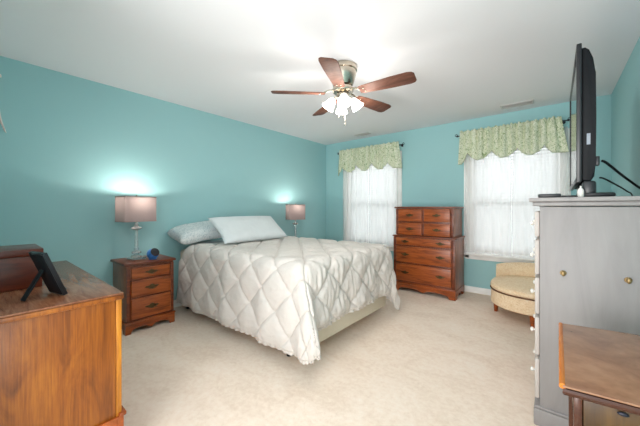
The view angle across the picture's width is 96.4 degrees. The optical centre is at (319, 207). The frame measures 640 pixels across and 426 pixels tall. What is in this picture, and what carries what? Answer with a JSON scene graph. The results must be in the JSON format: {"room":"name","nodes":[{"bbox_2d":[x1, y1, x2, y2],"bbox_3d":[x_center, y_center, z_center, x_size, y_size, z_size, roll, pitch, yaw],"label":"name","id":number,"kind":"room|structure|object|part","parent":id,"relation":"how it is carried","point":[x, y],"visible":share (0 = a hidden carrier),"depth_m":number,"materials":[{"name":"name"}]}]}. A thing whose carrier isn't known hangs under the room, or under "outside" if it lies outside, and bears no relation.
{"room":"bedroom","nodes":[
{"label":"bedroom","id":0,"kind":"room"},
{"bbox_2d":[0,56,325,299],"bbox_3d":[-1.378,-0.033,3.968,0.120,2.440,4.590,0,0,40],"label":"wall","id":1,"kind":"structure","parent":0,"point":[71,145],"depth_m":3.00,"materials":[{"name":"teal paint"}]},
{"bbox_2d":[0,74,6,132],"bbox_3d":[-2.621,-0.856,2.331,0.042,0.473,0.093,0,0,40],"label":"wall decoration","id":2,"kind":"object","parent":1,"relation":"hanging from","point":[1,122],"depth_m":2.34,"materials":[{"name":"white plastic"}]},
{"bbox_2d":[174,300,181,306],"bbox_3d":[-1.325,1.145,3.924,0.016,0.084,4.530,0,0,40],"label":"baseboard","id":3,"kind":"structure","parent":1,"relation":"attached to","point":[176,304],"depth_m":3.43,"materials":[{"name":"white paint"}]},
{"bbox_2d":[0,0,639,144],"bbox_3d":[-0.266,-1.303,2.079,4.240,0.100,6.370,0,0,40],"label":"ceiling","id":4,"kind":"structure","parent":0,"point":[468,59],"depth_m":2.28,"materials":[{"name":"white paint"}]},
{"bbox_2d":[271,57,416,125],"bbox_3d":[0.238,-0.985,2.537,1.202,0.534,1.216,0,0,40],"label":"ceiling fan","id":5,"kind":"object","parent":4,"relation":"hanging from","point":[341,73],"visible":1,"depth_m":2.44,"materials":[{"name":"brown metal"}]},
{"bbox_3d":[-0.191,-1.013,2.517,0.470,0.038,0.143,0,0,-3],"label":"blade","id":6,"kind":"part","parent":5,"relation":"part of","materials":[{"name":"brown wood"}]},
{"bbox_3d":[0.059,-1.013,2.908,0.143,0.038,0.470,0,0,-21],"label":"blade","id":7,"kind":"part","parent":5,"relation":"part of","materials":[{"name":"brown wood"}]},
{"bbox_3d":[0.073,-0.917,2.538,0.114,0.121,0.111,0,0,40],"label":"lamp shade","id":8,"kind":"part","parent":5,"relation":"part of","materials":[{"name":"white glass"}]},
{"bbox_3d":[0.105,-1.013,2.158,0.143,0.038,0.470,0,0,14],"label":"blade","id":9,"kind":"part","parent":5,"relation":"part of","materials":[{"name":"brown wood"}]},
{"bbox_3d":[0.201,-0.917,2.671,0.111,0.121,0.114,0,0,40],"label":"lamp shade","id":10,"kind":"part","parent":5,"relation":"part of","materials":[{"name":"white glass"}]},
{"bbox_3d":[0.207,-0.917,2.410,0.111,0.121,0.114,0,0,40],"label":"lamp shade","id":11,"kind":"part","parent":5,"relation":"part of","materials":[{"name":"white glass"}]},
{"bbox_3d":[0.334,-0.917,2.544,0.114,0.121,0.111,0,0,40],"label":"lamp shade","id":12,"kind":"part","parent":5,"relation":"part of","materials":[{"name":"white glass"}]},
{"bbox_3d":[0.508,-1.013,2.792,0.470,0.038,0.143,0,0,-40],"label":"blade","id":13,"kind":"part","parent":5,"relation":"part of","materials":[{"name":"brown wood"}]},
{"bbox_3d":[0.537,-1.013,2.329,0.470,0.038,0.143,0,0,33],"label":"blade","id":14,"kind":"part","parent":5,"relation":"part of","materials":[{"name":"brown wood"}]},
{"bbox_2d":[355,132,370,135],"bbox_3d":[0.722,-1.247,4.841,0.270,0.010,0.110,0,0,40],"label":"ceiling vent","id":15,"kind":"object","parent":4,"relation":"in","point":[366,133],"visible":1,"depth_m":4.84,"materials":[{"name":"metal"}]},
{"bbox_2d":[500,99,533,108],"bbox_3d":[2.373,-1.247,3.448,0.330,0.010,0.140,0,0,40],"label":"ceiling vent","id":16,"kind":"object","parent":4,"relation":"in","point":[527,102],"visible":1,"depth_m":3.43,"materials":[{"name":"metal"}]},
{"bbox_2d":[122,287,538,425],"bbox_3d":[-0.266,1.237,2.079,4.400,0.100,6.370,0,0,40],"label":"floor","id":17,"kind":"structure","parent":0,"point":[434,360],"depth_m":2.08,"materials":[{"name":"beige carpet"}]},
{"bbox_2d":[0,260,126,425],"bbox_3d":[-1.537,0.787,1.534,1.266,0.800,0.502,0,0,40],"label":"dresser","id":18,"kind":"object","parent":17,"relation":"on","point":[61,355],"visible":0.97,"depth_m":1.18,"materials":[{"name":"brown wood"}]},
{"bbox_2d":[0,244,43,292],"bbox_3d":[-1.562,0.291,1.385,0.284,0.188,0.293,0,0,40],"label":"wooden box","id":19,"kind":"object","parent":18,"relation":"on","point":[18,270],"visible":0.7,"depth_m":1.35,"materials":[{"name":"brown wood"}]},
{"bbox_3d":[-1.563,0.214,1.385,0.283,0.034,0.293,0,0,40],"label":"lid","id":20,"kind":"part","parent":19,"relation":"part of","materials":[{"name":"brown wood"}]},
{"bbox_2d":[21,251,67,300],"bbox_3d":[-1.200,0.286,1.235,0.120,0.196,0.129,0,0,24],"label":"photo frame","id":21,"kind":"object","parent":18,"relation":"on","point":[43,263],"visible":1,"depth_m":1.23,"materials":[{"name":"black plastic"}]},
{"bbox_3d":[-1.212,0.325,1.206,0.030,0.117,0.068,0,0,24],"label":"easel leg","id":22,"kind":"part","parent":21,"relation":"part of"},
{"bbox_2d":[110,254,175,335],"bbox_3d":[-1.812,0.855,2.945,0.458,0.665,0.465,0,0,40],"label":"nightstand","id":23,"kind":"object","parent":17,"relation":"on","point":[147,285],"visible":0.92,"depth_m":2.79,"materials":[{"name":"brown wood"}]},
{"bbox_2d":[115,195,156,259],"bbox_3d":[-1.874,0.193,2.918,0.204,0.654,0.314,0,0,30],"label":"table lamp","id":24,"kind":"object","parent":23,"relation":"on","point":[136,209],"visible":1,"depth_m":2.85,"materials":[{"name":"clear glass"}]},
{"bbox_3d":[-1.874,0.011,2.918,0.200,0.250,0.310,0,0,29],"label":"lamp shade","id":25,"kind":"part","parent":24,"relation":"part of","materials":[{"name":"white fabric"}]},
{"bbox_3d":[-1.874,-0.112,2.918,0.204,0.009,0.314,0,0,29],"label":"shade trim","id":26,"kind":"part","parent":24,"relation":"part of","materials":[{"name":"fabric"}]},
{"bbox_3d":[-1.874,0.134,2.918,0.204,0.009,0.314,0,0,29],"label":"shade trim","id":27,"kind":"part","parent":24,"relation":"part of","materials":[{"name":"fabric"}]},
{"bbox_3d":[-1.667,0.813,2.825,0.012,0.512,0.425,0,0,40],"label":"frame","id":28,"kind":"part","parent":23,"relation":"part of","materials":[{"name":"brown wood"}]},
{"bbox_3d":[-1.666,0.625,2.825,0.014,0.100,0.343,0,0,40],"label":"drawer","id":29,"kind":"part","parent":23,"relation":"part of","materials":[{"name":"brown wood"}]},
{"bbox_3d":[-1.661,0.958,2.821,0.026,0.192,0.359,0,0,40],"label":"drawer","id":30,"kind":"part","parent":23,"relation":"part of","materials":[{"name":"brown wood"}]},
{"bbox_3d":[-1.661,0.769,2.821,0.026,0.156,0.359,0,0,40],"label":"drawer","id":31,"kind":"part","parent":23,"relation":"part of","materials":[{"name":"brown wood"}]},
{"bbox_3d":[-1.643,0.956,2.806,0.021,0.049,0.135,0,0,40],"label":"handle","id":32,"kind":"part","parent":23,"relation":"part of","materials":[{"name":"gold metal"}]},
{"bbox_3d":[-1.652,0.623,2.813,0.021,0.046,0.125,0,0,40],"label":"handle","id":33,"kind":"part","parent":23,"relation":"part of","materials":[{"name":"gold metal"}]},
{"bbox_2d":[146,248,158,259],"bbox_3d":[-1.697,0.464,2.910,0.115,0.114,0.113,0,0,31],"label":"clock","id":34,"kind":"object","parent":23,"relation":"on","point":[152,254],"visible":1,"depth_m":2.88,"materials":[{"name":"blue plastic"}]},
{"bbox_3d":[-1.643,0.767,2.806,0.021,0.049,0.135,0,0,40],"label":"handle","id":35,"kind":"part","parent":23,"relation":"part of","materials":[{"name":"gold metal"}]},
{"bbox_2d":[180,249,385,356],"bbox_3d":[-0.476,0.838,3.301,2.020,0.698,1.370,0,0,40],"label":"bed","id":36,"kind":"object","parent":17,"relation":"on","point":[348,319],"visible":0.17,"depth_m":2.63,"materials":[{"name":"fabric"}]},
{"bbox_2d":[189,239,223,244],"bbox_3d":[-1.327,0.444,3.621,0.300,0.067,0.560,0,0,41],"label":"pillow","id":37,"kind":"object","parent":36,"relation":"on","point":[221,240],"visible":0.27,"depth_m":3.52,"materials":[{"name":"white fabric"}]},
{"bbox_2d":[176,236,399,364],"bbox_3d":[-0.344,0.760,3.188,2.148,0.733,1.619,0,0,40],"label":"comforter","id":38,"kind":"object","parent":36,"relation":"on","point":[280,293],"visible":0.97,"depth_m":2.50,"materials":[{"name":"white fabric"}]},
{"bbox_2d":[167,220,221,244],"bbox_3d":[-1.430,0.280,3.441,0.404,0.258,0.644,0,0,44],"label":"pillow","id":39,"kind":"object","parent":38,"relation":"on","point":[190,233],"visible":0.81,"depth_m":3.28,"materials":[{"name":"fabric"}]},
{"bbox_2d":[208,216,287,243],"bbox_3d":[-0.858,0.249,3.545,0.348,0.294,0.960,0,0,39],"label":"pillow","id":40,"kind":"object","parent":38,"relation":"on","point":[234,229],"visible":1,"depth_m":3.40,"materials":[{"name":"white fabric"}]},
{"bbox_2d":[392,207,464,300],"bbox_3d":[1.542,0.584,4.090,0.870,1.206,0.516,0,0,40],"label":"dresser","id":41,"kind":"object","parent":17,"relation":"on","point":[428,241],"visible":0.99,"depth_m":3.88,"materials":[{"name":"brown wood"}]},
{"bbox_3d":[1.273,0.297,4.054,0.340,0.168,0.018,0,0,40],"label":"drawer","id":42,"kind":"part","parent":41,"relation":"part of","materials":[{"name":"brown wood"}]},
{"bbox_3d":[1.273,0.102,4.054,0.340,0.168,0.018,0,0,40],"label":"drawer","id":43,"kind":"part","parent":41,"relation":"part of","materials":[{"name":"brown wood"}]},
{"bbox_3d":[1.397,0.912,3.915,0.750,0.240,0.020,0,0,40],"label":"drawer","id":44,"kind":"part","parent":41,"relation":"part of","materials":[{"name":"brown wood"}]},
{"bbox_3d":[1.397,0.657,3.915,0.750,0.226,0.020,0,0,40],"label":"drawer","id":45,"kind":"part","parent":41,"relation":"part of","materials":[{"name":"brown wood"}]},
{"bbox_3d":[1.397,0.474,3.915,0.750,0.100,0.020,0,0,40],"label":"drawer","id":46,"kind":"part","parent":41,"relation":"part of","materials":[{"name":"brown wood"}]},
{"bbox_3d":[1.418,0.197,3.940,0.785,0.370,0.010,0,0,40],"label":"frame","id":47,"kind":"part","parent":41,"relation":"part of","materials":[{"name":"brown wood"}]},
{"bbox_3d":[1.401,0.742,3.919,0.835,0.650,0.010,0,0,40],"label":"frame","id":48,"kind":"part","parent":41,"relation":"part of","materials":[{"name":"brown wood"}]},
{"bbox_3d":[1.550,0.400,4.100,0.870,0.022,0.490,0,0,40],"label":"waist moulding","id":49,"kind":"part","parent":41,"relation":"part of","materials":[{"name":"brown wood"}]},
{"bbox_3d":[1.558,0.297,3.820,0.340,0.168,0.018,0,0,40],"label":"drawer","id":50,"kind":"part","parent":41,"relation":"part of","materials":[{"name":"brown wood"}]},
{"bbox_3d":[1.558,0.102,3.820,0.340,0.168,0.018,0,0,40],"label":"drawer","id":51,"kind":"part","parent":41,"relation":"part of","materials":[{"name":"brown wood"}]},
{"bbox_2d":[490,262,535,330],"bbox_3d":[2.339,0.917,3.037,0.916,0.540,0.828,0,0,40],"label":"slipper chair","id":52,"kind":"object","parent":17,"relation":"on","point":[511,286],"visible":0.46,"depth_m":3.03,"materials":[{"name":"beige fabric"}]},
{"bbox_2d":[490,275,534,299],"bbox_3d":[2.321,0.843,3.015,0.910,0.084,0.765,0,0,40],"label":"cushion","id":53,"kind":"object","parent":52,"relation":"on","point":[518,287],"depth_m":3.01,"materials":[{"name":"beige fabric"}]},
{"bbox_3d":[2.323,0.970,3.017,0.896,0.155,0.758,0,0,40],"label":"seat","id":54,"kind":"part","parent":52,"relation":"part of","materials":[{"name":"beige fabric"}]},
{"bbox_3d":[2.529,0.777,3.268,0.860,0.260,0.230,0,0,40],"label":"backrest","id":55,"kind":"part","parent":52,"relation":"part of","materials":[{"name":"beige fabric"}]},
{"bbox_3d":[2.068,1.117,2.779,0.056,0.139,0.055,0,0,40],"label":"leg","id":56,"kind":"part","parent":52,"relation":"part of","materials":[{"name":"brown wood"}]},
{"bbox_2d":[529,196,639,425],"bbox_3d":[1.693,0.566,1.815,0.537,1.243,1.065,0,0,40],"label":"chest","id":57,"kind":"object","parent":17,"relation":"on","point":[587,249],"visible":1,"depth_m":1.47,"materials":[{"name":"grey wood"}]},
{"bbox_3d":[1.358,0.089,1.773,0.022,0.140,0.468,0,0,40],"label":"drawer","id":58,"kind":"part","parent":57,"relation":"part of","materials":[{"name":"white wood"}]},
{"bbox_3d":[1.358,0.274,1.773,0.022,0.190,0.468,0,0,40],"label":"drawer","id":59,"kind":"part","parent":57,"relation":"part of","materials":[{"name":"white wood"}]},
{"bbox_3d":[1.358,0.489,1.773,0.022,0.200,0.468,0,0,40],"label":"drawer","id":60,"kind":"part","parent":57,"relation":"part of","materials":[{"name":"white wood"}]},
{"bbox_3d":[1.358,0.714,1.773,0.022,0.210,0.468,0,0,40],"label":"drawer","id":61,"kind":"part","parent":57,"relation":"part of","materials":[{"name":"white wood"}]},
{"bbox_3d":[1.358,0.949,1.773,0.022,0.220,0.468,0,0,40],"label":"drawer","id":62,"kind":"part","parent":57,"relation":"part of","materials":[{"name":"white wood"}]},
{"bbox_2d":[538,193,560,197],"bbox_3d":[1.315,-0.068,1.638,0.100,0.022,0.170,0,0,40],"label":"remote control","id":63,"kind":"object","parent":57,"relation":"on","point":[556,194],"visible":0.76,"depth_m":1.57,"materials":[{"name":"black plastic"}]},
{"bbox_2d":[577,186,583,196],"bbox_3d":[1.396,-0.088,1.532,0.029,0.062,0.029,0,0,40],"label":"ornament","id":64,"kind":"object","parent":57,"relation":"on","point":[580,192],"visible":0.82,"depth_m":1.52,"materials":[{"name":"white plastic"}]},
{"bbox_2d":[561,43,615,196],"bbox_3d":[1.761,-0.480,1.927,0.220,0.844,1.045,0,0,40],"label":"television","id":65,"kind":"object","parent":57,"relation":"on","point":[583,158],"visible":0.82,"depth_m":1.56,"materials":[{"name":"black plastic"}]},
{"bbox_2d":[596,156,599,165],"bbox_3d":[1.522,-0.257,1.571,0.018,0.050,0.050,0,0,40],"label":"socket","id":66,"kind":"object","parent":65,"relation":"attached to","point":[597,157],"depth_m":1.55,"materials":[{"name":"black plastic"}]},
{"bbox_2d":[599,177,632,195],"bbox_3d":[1.911,0.259,1.819,0.943,0.856,0.020,0,0,-35],"label":"cable","id":67,"kind":"object","parent":65,"relation":"attached to","point":[599,177],"visible":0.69,"depth_m":1.71,"materials":[{"name":"black plastic"}]},
{"bbox_2d":[601,160,639,188],"bbox_3d":[1.822,0.212,1.692,0.634,0.950,0.022,0,0,-26],"label":"cable","id":68,"kind":"object","parent":65,"relation":"attached to","point":[603,161],"visible":1,"depth_m":1.64,"materials":[{"name":"black plastic"}]},
{"bbox_3d":[1.451,0.342,1.344,0.028,0.028,0.028,0,0,40],"label":"knob","id":69,"kind":"part","parent":57,"relation":"part of","materials":[{"name":"gold metal"}]},
{"bbox_2d":[558,322,639,425],"bbox_3d":[1.029,0.835,0.898,0.432,0.703,0.638,0,0,40],"label":"side table","id":70,"kind":"object","parent":17,"relation":"on","point":[599,369],"visible":1,"depth_m":0.85,"materials":[{"name":"wood"}]},
{"bbox_3d":[1.014,0.852,1.153,0.020,0.670,0.020,0,0,40],"label":"leg","id":71,"kind":"part","parent":70,"relation":"part of","materials":[{"name":"brown wood"}]},
{"bbox_3d":[0.711,0.852,0.788,0.020,0.670,0.020,0,0,40],"label":"leg","id":72,"kind":"part","parent":70,"relation":"part of","materials":[{"name":"brown wood"}]},
{"bbox_3d":[1.032,0.504,0.896,0.425,0.022,0.638,0,0,40],"label":"edge moulding","id":73,"kind":"part","parent":70,"relation":"part of","materials":[{"name":"brown wood"}]},
{"bbox_3d":[-0.381,0.874,4.681,0.458,0.625,0.465,0,0,39],"label":"nightstand","id":74,"kind":"object","parent":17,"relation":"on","visible":0},
{"bbox_2d":[285,203,304,236],"bbox_3d":[-0.403,0.242,4.687,0.289,0.635,0.188,0,0,-24],"label":"table lamp","id":75,"kind":"object","parent":74,"relation":"on","point":[295,211],"visible":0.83,"depth_m":4.61,"materials":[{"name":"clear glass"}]},
{"bbox_3d":[-0.403,0.065,4.687,0.285,0.242,0.184,0,0,-25],"label":"lamp shade","id":76,"kind":"part","parent":75,"relation":"part of","materials":[{"name":"pink"}]},
{"bbox_2d":[326,94,610,288],"bbox_3d":[1.703,-0.033,4.467,4.240,2.440,0.120,0,0,40],"label":"wall","id":77,"kind":"structure","parent":0,"point":[432,176],"depth_m":4.28,"materials":[{"name":"teal paint"}]},
{"bbox_2d":[344,151,401,250],"bbox_3d":[0.917,-0.110,5.070,1.180,1.657,0.186,0,0,40],"label":"window","id":78,"kind":"structure","parent":77,"relation":"in","point":[347,177],"depth_m":5.36,"materials":[{"name":"white paint"}]},
{"bbox_2d":[350,163,395,242],"bbox_3d":[0.922,-0.118,5.075,0.935,1.426,0.048,0,0,40],"label":"curtain","id":79,"kind":"object","parent":78,"relation":"attached to","point":[365,225],"visible":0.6,"depth_m":5.05,"materials":[{"name":"white fabric"}]},
{"bbox_3d":[0.923,0.587,5.076,0.925,0.016,0.040,0,0,40],"label":"rail","id":80,"kind":"part","parent":79,"relation":"part of","materials":[{"name":"white fabric"}]},
{"bbox_3d":[0.882,0.674,5.027,1.180,0.089,0.075,0,0,40],"label":"sill","id":81,"kind":"part","parent":78,"relation":"part of","materials":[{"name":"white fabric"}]},
{"bbox_2d":[464,285,490,295],"bbox_3d":[1.660,1.145,4.414,3.960,0.084,0.016,0,0,40],"label":"baseboard","id":82,"kind":"structure","parent":77,"relation":"attached to","point":[472,289],"depth_m":3.97,"materials":[{"name":"white paint"}]},
{"bbox_2d":[464,128,570,262],"bbox_3d":[2.522,-0.110,3.747,1.180,1.657,0.186,0,0,40],"label":"window","id":83,"kind":"structure","parent":77,"relation":"in","point":[563,163],"depth_m":3.91,"materials":[{"name":"white paint"}]},
{"bbox_3d":[2.487,0.674,3.704,1.180,0.089,0.075,0,0,40],"label":"sill","id":84,"kind":"part","parent":83,"relation":"part of","materials":[{"name":"white paint"}]},
{"bbox_2d":[473,145,558,254],"bbox_3d":[2.527,-0.118,3.752,0.935,1.426,0.048,0,0,40],"label":"curtain","id":85,"kind":"object","parent":83,"relation":"attached to","point":[514,233],"visible":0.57,"depth_m":3.77,"materials":[{"name":"white fabric"}]},
{"bbox_3d":[2.528,0.587,3.753,0.925,0.016,0.040,0,0,40],"label":"rail","id":86,"kind":"part","parent":85,"relation":"part of","materials":[{"name":"white paint"}]},
{"bbox_3d":[2.570,-0.446,3.804,0.946,0.775,0.022,0,0,40],"label":"sash","id":87,"kind":"part","parent":83,"relation":"part of","materials":[{"name":"white paint"}]},
{"bbox_2d":[611,37,639,206],"bbox_3d":[1.801,-0.033,1.347,0.120,2.440,4.590,0,0,40],"label":"wall","id":88,"kind":"structure","parent":0,"point":[625,97],"depth_m":2.44,"materials":[{"name":"teal paint"}]},
{"bbox_3d":[0.860,-1.025,5.020,1.328,0.049,0.098,0,0,39],"label":"curtain rod","id":89,"kind":"object","parent":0,"visible":0},
{"bbox_2d":[338,141,401,175],"bbox_3d":[0.808,-0.837,4.933,1.258,0.475,0.100,0,0,40],"label":"valance","id":90,"kind":"object","parent":89,"relation":"hanging from","point":[377,155],"visible":1,"depth_m":4.87,"materials":[{"name":"green fabric"}]},
{"bbox_3d":[2.438,-1.025,3.719,1.258,0.049,0.098,0,0,39],"label":"curtain rod","id":91,"kind":"object","parent":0,"visible":0},
{"bbox_2d":[458,116,568,164],"bbox_3d":[2.388,-0.837,3.631,1.164,0.475,0.094,0,0,40],"label":"valance","id":92,"kind":"object","parent":91,"relation":"hanging from","point":[529,137],"visible":1,"depth_m":3.59,"materials":[{"name":"green fabric"}]}
]}

